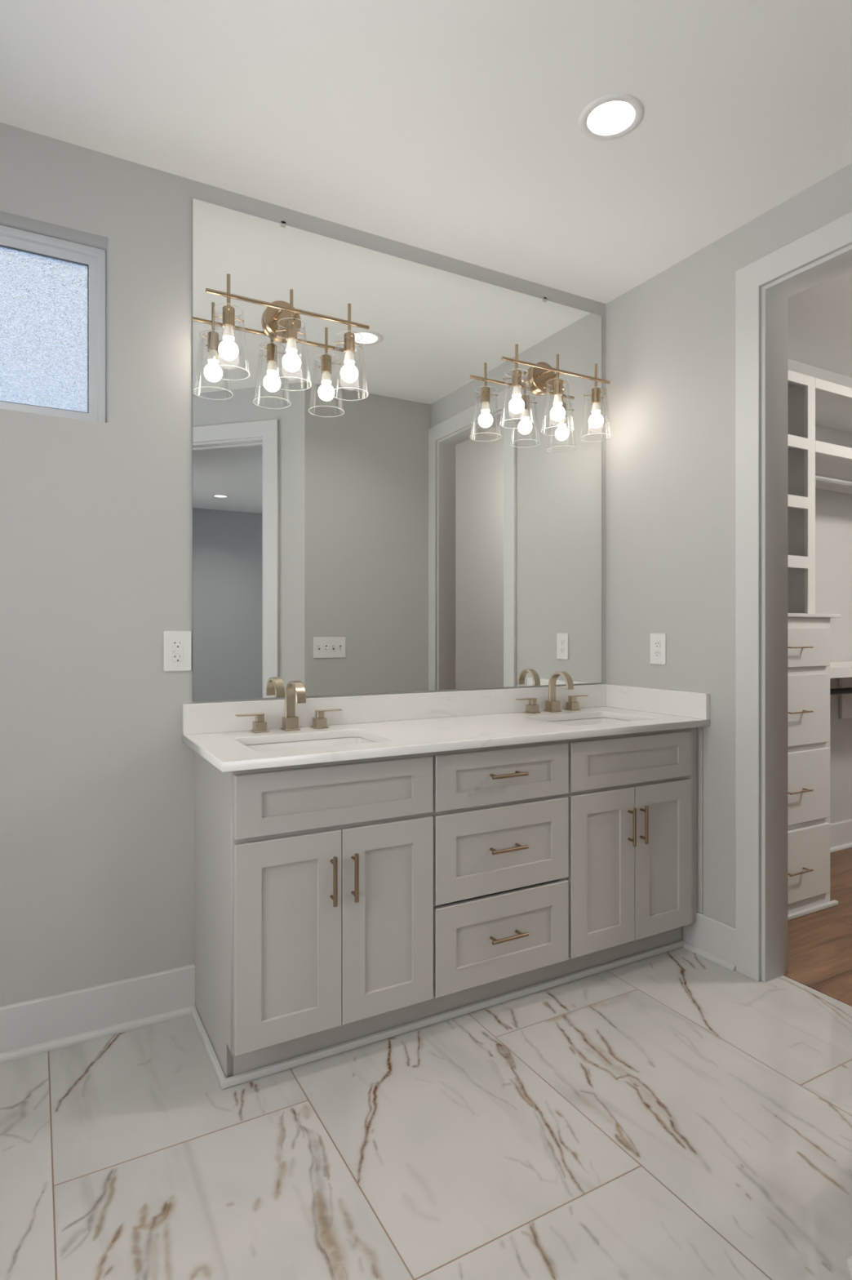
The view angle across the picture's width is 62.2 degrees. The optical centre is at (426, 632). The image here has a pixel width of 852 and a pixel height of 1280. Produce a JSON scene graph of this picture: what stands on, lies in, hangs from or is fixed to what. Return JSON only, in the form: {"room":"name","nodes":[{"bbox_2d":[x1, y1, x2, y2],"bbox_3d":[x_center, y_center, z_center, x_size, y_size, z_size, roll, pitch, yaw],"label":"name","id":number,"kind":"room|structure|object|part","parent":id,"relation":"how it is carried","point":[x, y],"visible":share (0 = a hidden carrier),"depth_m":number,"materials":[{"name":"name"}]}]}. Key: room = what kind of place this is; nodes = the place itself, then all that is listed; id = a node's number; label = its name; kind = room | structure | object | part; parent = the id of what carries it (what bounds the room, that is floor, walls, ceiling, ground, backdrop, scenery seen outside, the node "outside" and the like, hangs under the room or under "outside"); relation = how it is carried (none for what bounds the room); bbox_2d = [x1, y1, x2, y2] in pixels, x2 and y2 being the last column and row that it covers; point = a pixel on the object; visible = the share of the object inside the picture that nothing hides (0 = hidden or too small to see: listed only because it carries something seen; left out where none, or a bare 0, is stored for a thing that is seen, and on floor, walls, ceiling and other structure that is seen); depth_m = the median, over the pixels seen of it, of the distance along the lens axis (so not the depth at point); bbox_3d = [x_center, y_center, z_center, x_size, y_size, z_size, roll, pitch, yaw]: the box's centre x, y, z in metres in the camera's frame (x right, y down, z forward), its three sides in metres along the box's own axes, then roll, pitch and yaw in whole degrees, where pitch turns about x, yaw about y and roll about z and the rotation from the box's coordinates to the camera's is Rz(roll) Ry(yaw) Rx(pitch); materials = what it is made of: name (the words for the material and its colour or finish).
{"room":"bathroom","nodes":[
{"label":"bathroom","id":0,"kind":"room"},
{"bbox_2d":[0,946,851,1279],"bbox_3d":[-0.016,1.250,0.835,4.013,0.001,3.372,0,0,-29],"label":"floor","id":1,"kind":"structure","parent":0,"point":[679,1113],"depth_m":1.73,"materials":[{"name":"tile"}]},
{"bbox_2d":[194,727,698,1078],"bbox_3d":[0.165,0.806,2.535,1.818,0.886,0.569,0,0,-29],"label":"vanity cabinet","id":2,"kind":"object","parent":1,"relation":"on","point":[335,903],"visible":0.97,"depth_m":2.18,"materials":[{"name":"grey paint"}]},
{"bbox_3d":[-0.636,0.806,2.124,0.018,0.886,0.511,0,0,-29],"label":"panel","id":3,"kind":"part","parent":2,"relation":"part of","materials":[{"name":"grey paint"}]},
{"bbox_3d":[-0.379,0.848,1.961,0.303,0.561,0.020,0,0,-29],"label":"door","id":4,"kind":"part","parent":2,"relation":"part of","materials":[{"name":"grey paint"}]},
{"bbox_3d":[-0.246,0.468,2.034,0.606,0.172,0.020,0,0,-29],"label":"drawer","id":5,"kind":"part","parent":2,"relation":"part of","materials":[{"name":"grey paint"}]},
{"bbox_3d":[-0.260,0.701,1.995,0.012,0.138,0.036,0,0,-29],"label":"handle","id":6,"kind":"part","parent":2,"relation":"part of","materials":[{"name":"brown metal"}]},
{"bbox_3d":[-0.203,0.701,2.026,0.012,0.138,0.036,0,0,-29],"label":"handle","id":7,"kind":"part","parent":2,"relation":"part of","materials":[{"name":"brown metal"}]},
{"bbox_3d":[-0.113,0.848,2.108,0.300,0.561,0.020,0,0,-29],"label":"door","id":8,"kind":"part","parent":2,"relation":"part of","materials":[{"name":"grey paint"}]},
{"bbox_2d":[190,939,685,1089],"bbox_3d":[0.132,1.239,2.577,1.836,0.021,0.466,0,0,-29],"label":"trim","id":9,"kind":"structure","parent":2,"relation":"attached to","point":[224,1082],"depth_m":2.22,"materials":[{"name":"grey paint"}]},
{"bbox_2d":[182,684,710,772],"bbox_3d":[0.148,0.300,2.527,1.858,0.126,0.569,0,0,-29],"label":"countertop","id":10,"kind":"structure","parent":2,"relation":"on","point":[408,723],"depth_m":2.51,"materials":[{"name":"white stone"}]},
{"bbox_2d":[235,680,342,733],"bbox_3d":[-0.447,0.250,2.399,0.372,0.172,0.142,0,0,-29],"label":"faucet","id":11,"kind":"object","parent":10,"relation":"on","point":[295,693],"visible":1,"depth_m":2.42,"materials":[{"name":"brown metal"}]},
{"bbox_3d":[-0.590,0.277,2.369,0.092,0.004,0.026,0,0,-29],"label":"lever","id":12,"kind":"part","parent":11,"relation":"part of","materials":[{"name":"brown metal"}]},
{"bbox_3d":[-0.561,0.307,2.385,0.049,0.058,0.049,0,0,-29],"label":"handle","id":13,"kind":"part","parent":11,"relation":"part of","materials":[{"name":"brown metal"}]},
{"bbox_3d":[-0.468,0.314,2.437,0.055,0.044,0.055,0,0,-29],"label":"spout","id":14,"kind":"part","parent":11,"relation":"part of","materials":[{"name":"brown metal"}]},
{"bbox_3d":[-0.442,0.230,2.391,0.035,0.132,0.124,0,0,-29],"label":"spout","id":15,"kind":"part","parent":11,"relation":"part of","materials":[{"name":"brown metal"}]},
{"bbox_3d":[-0.374,0.307,2.489,0.049,0.058,0.049,0,0,-29],"label":"handle","id":16,"kind":"part","parent":11,"relation":"part of","materials":[{"name":"brown metal"}]},
{"bbox_3d":[-0.345,0.277,2.504,0.092,0.004,0.026,0,0,-29],"label":"lever","id":17,"kind":"part","parent":11,"relation":"part of","materials":[{"name":"brown metal"}]},
{"bbox_2d":[245,737,375,751],"bbox_3d":[-0.354,0.458,2.218,0.484,0.189,0.351,0,0,-29],"label":"sink","id":18,"kind":"object","parent":10,"relation":"in","point":[346,740],"visible":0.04,"depth_m":2.37,"materials":[{"name":"white ceramic"}]},
{"bbox_2d":[515,671,588,713],"bbox_3d":[0.559,0.250,2.960,0.372,0.172,0.142,0,0,-29],"label":"faucet","id":19,"kind":"object","parent":10,"relation":"on","point":[552,705],"visible":1,"depth_m":2.98,"materials":[{"name":"brown metal"}]},
{"bbox_3d":[0.416,0.277,2.930,0.092,0.004,0.026,0,0,-29],"label":"lever","id":20,"kind":"part","parent":19,"relation":"part of","materials":[{"name":"brown metal"}]},
{"bbox_3d":[0.445,0.307,2.946,0.049,0.058,0.049,0,0,-29],"label":"handle","id":21,"kind":"part","parent":19,"relation":"part of","materials":[{"name":"brown metal"}]},
{"bbox_3d":[0.538,0.314,2.998,0.055,0.044,0.055,0,0,-29],"label":"spout","id":22,"kind":"part","parent":19,"relation":"part of","materials":[{"name":"brown metal"}]},
{"bbox_3d":[0.564,0.230,2.952,0.035,0.132,0.124,0,0,-29],"label":"spout","id":23,"kind":"part","parent":19,"relation":"part of","materials":[{"name":"brown metal"}]},
{"bbox_3d":[0.632,0.307,3.050,0.049,0.058,0.049,0,0,-29],"label":"handle","id":24,"kind":"part","parent":19,"relation":"part of","materials":[{"name":"brown metal"}]},
{"bbox_3d":[0.660,0.277,3.066,0.092,0.004,0.026,0,0,-29],"label":"lever","id":25,"kind":"part","parent":19,"relation":"part of","materials":[{"name":"brown metal"}]},
{"bbox_2d":[550,717,630,725],"bbox_3d":[0.643,0.458,2.771,0.484,0.189,0.351,0,0,-29],"label":"sink","id":26,"kind":"object","parent":10,"relation":"in","point":[598,720],"visible":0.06,"depth_m":2.95,"materials":[{"name":"white ceramic"}]},
{"bbox_3d":[0.257,0.992,2.314,0.527,0.274,0.020,0,0,-29],"label":"drawer","id":27,"kind":"part","parent":2,"relation":"part of","materials":[{"name":"grey paint"}]},
{"bbox_3d":[0.257,0.706,2.314,0.527,0.275,0.020,0,0,-29],"label":"drawer","id":28,"kind":"part","parent":2,"relation":"part of","materials":[{"name":"grey paint"}]},
{"bbox_3d":[0.257,0.469,2.314,0.527,0.174,0.020,0,0,-29],"label":"drawer","id":29,"kind":"part","parent":2,"relation":"part of","materials":[{"name":"grey paint"}]},
{"bbox_3d":[0.265,0.987,2.291,0.138,0.012,0.044,0,0,-29],"label":"handle","id":30,"kind":"part","parent":2,"relation":"part of","materials":[{"name":"brown metal"}]},
{"bbox_3d":[0.265,0.701,2.291,0.138,0.012,0.044,0,0,-29],"label":"handle","id":31,"kind":"part","parent":2,"relation":"part of","materials":[{"name":"brown metal"}]},
{"bbox_3d":[0.265,0.462,2.291,0.138,0.012,0.044,0,0,-29],"label":"handle","id":32,"kind":"part","parent":2,"relation":"part of","materials":[{"name":"brown metal"}]},
{"bbox_3d":[0.629,0.848,2.520,0.300,0.561,0.020,0,0,-29],"label":"door","id":33,"kind":"part","parent":2,"relation":"part of","materials":[{"name":"grey paint"}]},
{"bbox_3d":[0.761,0.468,2.593,0.600,0.172,0.020,0,0,-29],"label":"drawer","id":34,"kind":"part","parent":2,"relation":"part of","materials":[{"name":"grey paint"}]},
{"bbox_3d":[0.745,0.701,2.552,0.012,0.138,0.036,0,0,-29],"label":"handle","id":35,"kind":"part","parent":2,"relation":"part of","materials":[{"name":"brown metal"}]},
{"bbox_3d":[0.798,0.701,2.582,0.012,0.138,0.036,0,0,-29],"label":"handle","id":36,"kind":"part","parent":2,"relation":"part of","materials":[{"name":"brown metal"}]},
{"bbox_3d":[0.893,0.848,2.666,0.299,0.561,0.020,0,0,-29],"label":"door","id":37,"kind":"part","parent":2,"relation":"part of","materials":[{"name":"grey paint"}]},
{"bbox_2d":[697,726,702,913],"bbox_3d":[1.074,0.731,2.765,0.008,0.735,0.020,0,0,-29],"label":"trim","id":38,"kind":"structure","parent":2,"relation":"attached to","point":[700,729],"depth_m":2.76,"materials":[{"name":"grey paint"}]},
{"bbox_2d":[0,0,851,377],"bbox_3d":[1.957,-1.559,0.255,7.300,0.120,6.900,0,0,-29],"label":"ceiling","id":39,"kind":"structure","parent":0,"point":[451,128],"depth_m":2.03,"materials":[{"name":"white paint"}]},
{"bbox_2d":[578,93,644,140],"bbox_3d":[0.539,-1.524,2.058,0.185,0.062,0.185,0,0,-29],"label":"recessed light","id":40,"kind":"object","parent":39,"relation":"in","point":[613,116],"visible":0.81,"depth_m":2.09,"materials":[{"name":"white plastic"}]},
{"bbox_2d":[0,122,851,1006],"bbox_3d":[0.333,-0.124,3.048,7.030,2.749,0.160,0,0,-29],"label":"wall","id":41,"kind":"structure","parent":0,"point":[97,770],"depth_m":2.22,"materials":[{"name":"grey paint"}]},
{"bbox_2d":[0,224,106,422],"bbox_3d":[-1.444,-0.948,2.097,0.898,0.580,0.060,0,0,-29],"label":"window","id":42,"kind":"structure","parent":41,"relation":"in","point":[53,291],"depth_m":2.24,"materials":[{"name":"white glass"}]},
{"bbox_3d":[-1.445,-0.948,2.099,0.800,0.482,0.006,0,0,-29],"label":"pane","id":43,"kind":"part","parent":42,"relation":"part of","materials":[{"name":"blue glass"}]},
{"bbox_2d":[0,964,195,1063],"bbox_3d":[-1.663,1.175,1.829,2.064,0.150,0.034,0,0,-29],"label":"baseboard","id":44,"kind":"structure","parent":41,"relation":"attached to","point":[32,1027],"depth_m":2.18,"materials":[{"name":"grey paint"}]},
{"bbox_3d":[-1.660,1.240,1.822,2.064,0.020,0.018,0,0,-29],"label":"shoe moulding","id":45,"kind":"part","parent":44,"relation":"part of","materials":[{"name":"grey paint"}]},
{"bbox_2d":[163,631,191,671],"bbox_3d":[-0.813,0.062,2.314,0.087,0.131,0.010,0,0,-29],"label":"outlet","id":46,"kind":"object","parent":41,"relation":"attached to","point":[176,644],"visible":1,"depth_m":2.31,"materials":[{"name":"white plastic"}]},
{"bbox_2d":[172,640,183,662],"bbox_3d":[-0.813,0.062,2.314,0.034,0.068,0.006,0,0,-29],"label":"receptacle","id":47,"kind":"object","parent":46,"relation":"attached to","point":[177,646],"depth_m":2.31,"materials":[{"name":"white plastic"}]},
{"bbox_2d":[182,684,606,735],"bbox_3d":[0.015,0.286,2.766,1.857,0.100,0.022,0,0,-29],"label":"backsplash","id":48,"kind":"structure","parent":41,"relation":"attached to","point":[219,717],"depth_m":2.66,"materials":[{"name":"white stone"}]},
{"bbox_2d":[192,198,601,701],"bbox_3d":[0.013,-0.609,2.772,1.794,1.676,0.011,0,0,-29],"label":"wall mirror","id":49,"kind":"object","parent":41,"relation":"attached to","point":[401,537],"visible":1,"depth_m":2.68,"materials":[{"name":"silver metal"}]},
{"bbox_2d":[205,273,369,400],"bbox_3d":[-0.465,-0.996,2.404,0.566,0.319,0.180,0,0,-29],"label":"vanity light","id":50,"kind":"object","parent":49,"relation":"attached to","point":[282,321],"visible":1,"depth_m":2.38,"materials":[{"name":"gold metal"}]},
{"bbox_2d":[212,305,244,328],"bbox_3d":[-0.629,-1.016,2.278,0.098,0.062,0.096,0,0,-29],"label":"socket","id":51,"kind":"object","parent":50,"relation":"attached to","point":[228,316],"depth_m":2.27,"materials":[{"name":"gold metal"}]},
{"bbox_3d":[-0.638,-0.939,2.283,0.136,0.205,0.136,0,0,-29],"label":"lamp shade","id":52,"kind":"part","parent":50,"relation":"part of","materials":[{"name":"clear glass"}]},
{"bbox_3d":[-0.638,-1.100,2.283,0.011,0.111,0.011,0,0,-29],"label":"stem","id":53,"kind":"part","parent":50,"relation":"part of","materials":[{"name":"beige metal"}]},
{"bbox_3d":[-0.638,-0.915,2.283,0.062,0.072,0.062,0,0,-29],"label":"bulb","id":54,"kind":"part","parent":50,"relation":"part of","materials":[{"name":"white glass"}]},
{"bbox_3d":[-0.638,-0.970,2.283,0.037,0.040,0.037,0,0,-29],"label":"bulb","id":55,"kind":"part","parent":50,"relation":"part of","materials":[{"name":"white glass"}]},
{"bbox_3d":[-0.501,-1.089,2.407,0.017,0.017,0.092,0,0,-29],"label":"arm","id":56,"kind":"part","parent":50,"relation":"part of","materials":[{"name":"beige metal"}]},
{"bbox_2d":[275,319,305,342],"bbox_3d":[-0.445,-1.016,2.380,0.098,0.062,0.096,0,0,-29],"label":"socket","id":57,"kind":"object","parent":50,"relation":"attached to","point":[291,330],"depth_m":2.37,"materials":[{"name":"gold metal"}]},
{"bbox_3d":[-0.454,-1.100,2.385,0.011,0.111,0.011,0,0,-29],"label":"stem","id":58,"kind":"part","parent":50,"relation":"part of","materials":[{"name":"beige metal"}]},
{"bbox_3d":[-0.454,-0.939,2.385,0.136,0.205,0.136,0,0,-29],"label":"lamp shade","id":59,"kind":"part","parent":50,"relation":"part of","materials":[{"name":"clear glass"}]},
{"bbox_3d":[-0.454,-0.915,2.385,0.062,0.072,0.062,0,0,-29],"label":"bulb","id":60,"kind":"part","parent":50,"relation":"part of","materials":[{"name":"white glass"}]},
{"bbox_3d":[-0.454,-0.970,2.385,0.037,0.040,0.037,0,0,-29],"label":"bulb","id":61,"kind":"part","parent":50,"relation":"part of","materials":[{"name":"white plastic"}]},
{"bbox_3d":[-0.448,-1.089,2.436,0.017,0.017,0.092,0,0,-29],"label":"arm","id":62,"kind":"part","parent":50,"relation":"part of","materials":[{"name":"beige metal"}]},
{"bbox_2d":[333,332,361,353],"bbox_3d":[-0.261,-1.016,2.482,0.098,0.062,0.096,0,0,-29],"label":"socket","id":63,"kind":"object","parent":50,"relation":"attached to","point":[349,341],"depth_m":2.47,"materials":[{"name":"gold metal"}]},
{"bbox_3d":[-0.270,-1.100,2.487,0.011,0.111,0.011,0,0,-29],"label":"stem","id":64,"kind":"part","parent":50,"relation":"part of","materials":[{"name":"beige metal"}]},
{"bbox_3d":[-0.270,-0.939,2.487,0.136,0.205,0.136,0,0,-29],"label":"lamp shade","id":65,"kind":"part","parent":50,"relation":"part of","materials":[{"name":"clear glass"}]},
{"bbox_3d":[-0.270,-0.915,2.487,0.062,0.072,0.062,0,0,-29],"label":"bulb","id":66,"kind":"part","parent":50,"relation":"part of","materials":[{"name":"white glass"}]},
{"bbox_3d":[-0.270,-0.970,2.487,0.037,0.040,0.037,0,0,-29],"label":"bulb","id":67,"kind":"part","parent":50,"relation":"part of","materials":[{"name":"white plastic"}]},
{"bbox_2d":[499,343,612,442],"bbox_3d":[0.538,-0.996,2.960,0.566,0.319,0.180,0,0,-29],"label":"vanity light","id":68,"kind":"object","parent":49,"relation":"attached to","point":[543,380],"visible":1,"depth_m":2.94,"materials":[{"name":"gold metal"}]},
{"bbox_2d":[502,369,525,387],"bbox_3d":[0.373,-1.016,2.834,0.098,0.062,0.096,0,0,-29],"label":"socket","id":69,"kind":"object","parent":68,"relation":"attached to","point":[516,376],"depth_m":2.82,"materials":[{"name":"gold metal"}]},
{"bbox_3d":[0.364,-1.100,2.839,0.011,0.111,0.011,0,0,-29],"label":"stem","id":70,"kind":"part","parent":68,"relation":"part of","materials":[{"name":"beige metal"}]},
{"bbox_3d":[0.364,-0.939,2.839,0.136,0.205,0.136,0,0,-29],"label":"lamp shade","id":71,"kind":"part","parent":68,"relation":"part of","materials":[{"name":"clear glass"}]},
{"bbox_3d":[0.364,-0.915,2.839,0.062,0.072,0.062,0,0,-29],"label":"bulb","id":72,"kind":"part","parent":68,"relation":"part of","materials":[{"name":"white glass"}]},
{"bbox_3d":[0.364,-0.970,2.839,0.037,0.040,0.037,0,0,-29],"label":"bulb","id":73,"kind":"part","parent":68,"relation":"part of","materials":[{"name":"white glass"}]},
{"bbox_3d":[0.501,-1.089,2.963,0.017,0.017,0.092,0,0,-29],"label":"arm","id":74,"kind":"part","parent":68,"relation":"part of","materials":[{"name":"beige metal"}]},
{"bbox_2d":[544,378,565,395],"bbox_3d":[0.557,-1.016,2.936,0.098,0.062,0.096,0,0,-29],"label":"socket","id":75,"kind":"object","parent":68,"relation":"attached to","point":[557,384],"depth_m":2.92,"materials":[{"name":"gold metal"}]},
{"bbox_3d":[0.554,-1.089,2.992,0.017,0.017,0.092,0,0,-29],"label":"arm","id":76,"kind":"part","parent":68,"relation":"part of","materials":[{"name":"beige metal"}]},
{"bbox_3d":[0.548,-1.100,2.941,0.011,0.111,0.011,0,0,-29],"label":"stem","id":77,"kind":"part","parent":68,"relation":"part of","materials":[{"name":"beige metal"}]},
{"bbox_3d":[0.548,-0.939,2.941,0.136,0.205,0.136,0,0,-29],"label":"lamp shade","id":78,"kind":"part","parent":68,"relation":"part of","materials":[{"name":"clear glass"}]},
{"bbox_3d":[0.548,-0.915,2.941,0.062,0.072,0.062,0,0,-29],"label":"bulb","id":79,"kind":"part","parent":68,"relation":"part of","materials":[{"name":"white glass"}]},
{"bbox_3d":[0.548,-0.970,2.941,0.037,0.040,0.037,0,0,-29],"label":"bulb","id":80,"kind":"part","parent":68,"relation":"part of","materials":[{"name":"white glass"}]},
{"bbox_2d":[582,387,603,404],"bbox_3d":[0.741,-1.016,3.038,0.098,0.062,0.096,0,0,-29],"label":"socket","id":81,"kind":"object","parent":68,"relation":"attached to","point":[596,392],"depth_m":3.03,"materials":[{"name":"gold metal"}]},
{"bbox_3d":[0.732,-0.915,3.043,0.062,0.072,0.062,0,0,-29],"label":"bulb","id":82,"kind":"part","parent":68,"relation":"part of","materials":[{"name":"white glass"}]},
{"bbox_3d":[0.732,-1.100,3.043,0.011,0.111,0.011,0,0,-29],"label":"stem","id":83,"kind":"part","parent":68,"relation":"part of","materials":[{"name":"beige metal"}]},
{"bbox_3d":[0.732,-0.939,3.043,0.136,0.205,0.136,0,0,-29],"label":"lamp shade","id":84,"kind":"part","parent":68,"relation":"part of","materials":[{"name":"clear glass"}]},
{"bbox_3d":[0.732,-0.970,3.043,0.037,0.040,0.037,0,0,-29],"label":"bulb","id":85,"kind":"part","parent":68,"relation":"part of","materials":[{"name":"white glass"}]},
{"bbox_2d":[815,377,851,494],"bbox_3d":[2.370,-0.999,3.845,1.490,0.379,0.418,0,0,-29],"label":"shelf","id":86,"kind":"object","parent":41,"relation":"attached to","point":[833,402],"visible":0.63,"depth_m":3.66,"materials":[{"name":"white paint"}]},
{"bbox_3d":[2.467,-0.870,3.670,1.490,0.054,0.019,0,0,-29],"label":"rail","id":87,"kind":"part","parent":86,"relation":"part of","materials":[{"name":"white paint"}]},
{"bbox_3d":[2.467,-1.165,3.670,1.490,0.047,0.019,0,0,-29],"label":"rail","id":88,"kind":"part","parent":86,"relation":"part of","materials":[{"name":"white paint"}]},
{"bbox_2d":[830,661,851,718],"bbox_3d":[2.366,0.335,3.854,1.488,0.330,0.398,0,0,-29],"label":"shelf","id":89,"kind":"object","parent":41,"relation":"attached to","point":[842,670],"visible":0.53,"depth_m":4.09,"materials":[{"name":"white paint"}]},
{"bbox_3d":[2.458,0.196,3.688,1.488,0.052,0.019,0,0,-29],"label":"rail","id":90,"kind":"part","parent":89,"relation":"part of","materials":[{"name":"white paint"}]},
{"bbox_2d":[830,818,851,853],"bbox_3d":[2.278,1.175,4.015,1.459,0.150,0.034,0,0,-29],"label":"baseboard","id":91,"kind":"structure","parent":41,"relation":"attached to","point":[841,833],"depth_m":4.08,"materials":[{"name":"grey paint"}]},
{"bbox_3d":[2.281,1.240,4.008,1.459,0.020,0.018,0,0,-29],"label":"shoe moulding","id":92,"kind":"part","parent":91,"relation":"part of","materials":[{"name":"grey paint"}]},
{"bbox_2d":[606,163,851,927],"bbox_3d":[1.306,-0.124,2.486,0.127,2.749,1.767,0,0,-29],"label":"wall","id":93,"kind":"structure","parent":0,"point":[671,337],"depth_m":2.82,"materials":[{"name":"grey paint"}]},
{"bbox_2d":[650,633,666,664],"bbox_3d":[0.969,0.070,2.953,0.009,0.129,0.084,0,0,-29],"label":"wall outlet","id":94,"kind":"object","parent":93,"relation":"attached to","point":[658,641],"visible":1,"depth_m":2.95,"materials":[{"name":"white plastic"}]},
{"bbox_2d":[654,650,660,657],"bbox_3d":[0.967,0.090,2.952,0.004,0.027,0.033,0,0,-29],"label":"receptacle","id":95,"kind":"object","parent":94,"relation":"attached to","point":[657,653],"depth_m":2.95,"materials":[{"name":"white plastic"}]},
{"bbox_2d":[654,640,660,647],"bbox_3d":[0.967,0.051,2.952,0.004,0.027,0.033,0,0,-29],"label":"receptacle","id":96,"kind":"object","parent":94,"relation":"attached to","point":[657,643],"depth_m":2.95,"materials":[{"name":"white plastic"}]},
{"bbox_2d":[683,912,736,971],"bbox_3d":[1.086,1.175,2.716,0.034,0.150,0.246,0,0,-29],"label":"baseboard","id":97,"kind":"structure","parent":93,"relation":"attached to","point":[713,940],"depth_m":2.70,"materials":[{"name":"grey paint"}]},
{"bbox_3d":[1.080,1.240,2.712,0.018,0.020,0.246,0,0,-29],"label":"shoe moulding","id":98,"kind":"part","parent":97,"relation":"part of","materials":[{"name":"grey paint"}]},
{"bbox_2d":[735,211,851,982],"bbox_3d":[1.439,-0.041,2.230,0.148,2.584,0.952,0,0,-29],"label":"door frame","id":99,"kind":"structure","parent":93,"relation":"in","point":[764,286],"depth_m":2.55,"materials":[{"name":"grey paint"}]},
{"bbox_2d":[784,973,851,1006],"bbox_3d":[1.490,1.250,2.257,0.018,0.006,0.745,0,0,-29],"label":"threshold strip","id":100,"kind":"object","parent":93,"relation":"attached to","point":[788,975],"depth_m":2.46,"materials":[{"name":"brown wood"}]},
{"bbox_2d":[788,847,851,1002],"bbox_3d":[2.431,1.252,2.919,2.287,0.004,2.100,0,0,-29],"label":"floor","id":101,"kind":"structure","parent":0,"point":[820,942],"depth_m":2.86,"materials":[{"name":"brown wood"}]},
{"bbox_2d":[788,369,815,613],"bbox_3d":[1.466,-0.636,3.343,0.577,1.106,0.418,0,0,-29],"label":"cubby shelf","id":102,"kind":"object","parent":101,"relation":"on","point":[802,387],"visible":0.27,"depth_m":3.30,"materials":[{"name":"white paint"}]},
{"bbox_2d":[788,613,840,919],"bbox_3d":[1.498,0.583,3.289,0.670,1.332,0.544,0,0,-29],"label":"drawer unit","id":103,"kind":"object","parent":101,"relation":"on","point":[809,634],"visible":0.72,"depth_m":3.13,"materials":[{"name":"white paint"}]},
{"bbox_3d":[1.616,1.039,3.066,0.156,0.006,0.039,0,0,-29],"label":"handle","id":104,"kind":"part","parent":103,"relation":"part of","materials":[{"name":"brown metal"}]},
{"bbox_3d":[1.616,0.690,3.066,0.156,0.006,0.039,0,0,-29],"label":"handle","id":105,"kind":"part","parent":103,"relation":"part of","materials":[{"name":"brown metal"}]},
{"bbox_3d":[1.616,0.346,3.066,0.156,0.006,0.039,0,0,-29],"label":"handle","id":106,"kind":"part","parent":103,"relation":"part of","materials":[{"name":"brown metal"}]},
{"bbox_3d":[1.616,0.066,3.066,0.156,0.006,0.039,0,0,-29],"label":"handle","id":107,"kind":"part","parent":103,"relation":"part of","materials":[{"name":"brown metal"}]},
{"bbox_3d":[1.602,1.024,3.090,0.530,0.313,0.018,0,0,-29],"label":"drawer","id":108,"kind":"part","parent":103,"relation":"part of","materials":[{"name":"white paint"}]},
{"bbox_3d":[1.602,0.682,3.090,0.530,0.314,0.018,0,0,-29],"label":"drawer","id":109,"kind":"part","parent":103,"relation":"part of","materials":[{"name":"white paint"}]},
{"bbox_3d":[1.602,0.342,3.090,0.530,0.310,0.018,0,0,-29],"label":"drawer","id":110,"kind":"part","parent":103,"relation":"part of","materials":[{"name":"white paint"}]},
{"bbox_3d":[1.602,0.067,3.090,0.530,0.173,0.018,0,0,-29],"label":"drawer","id":111,"kind":"part","parent":103,"relation":"part of","materials":[{"name":"white paint"}]},
{"bbox_3d":[1.611,1.240,3.093,0.629,0.018,0.020,0,0,-29],"label":"moulding","id":112,"kind":"part","parent":103,"relation":"part of","materials":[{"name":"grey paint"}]},
{"bbox_3d":[0.583,-0.124,0.177,1.822,2.749,1.822,0,0,-29],"label":"wall","id":113,"kind":"structure","parent":0,"visible":0},
{"bbox_2d":[846,1258,851,1279],"bbox_3d":[0.821,1.175,1.301,0.034,0.150,0.186,0,0,16],"label":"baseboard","id":114,"kind":"structure","parent":113,"relation":"attached to","point":[849,1262],"depth_m":1.38,"materials":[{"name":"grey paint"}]},
{"bbox_3d":[3.487,-0.124,3.505,0.130,2.749,2.100,0,0,-29],"label":"wall","id":115,"kind":"structure","parent":0,"visible":0},
{"bbox_2d":[815,473,851,486],"bbox_3d":[2.376,-0.799,3.838,1.488,0.052,0.052,0,0,-29],"label":"closet rod","id":116,"kind":"object","parent":115,"relation":"attached to","point":[819,477],"visible":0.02,"depth_m":3.69,"materials":[{"name":"silver metal"}]},
{"bbox_2d":[830,687,851,695],"bbox_3d":[2.376,0.312,3.838,1.488,0.052,0.052,0,0,-29],"label":"closet rod","id":117,"kind":"object","parent":115,"relation":"attached to","point":[848,690],"visible":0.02,"depth_m":3.72,"materials":[{"name":"black metal"}]}
]}

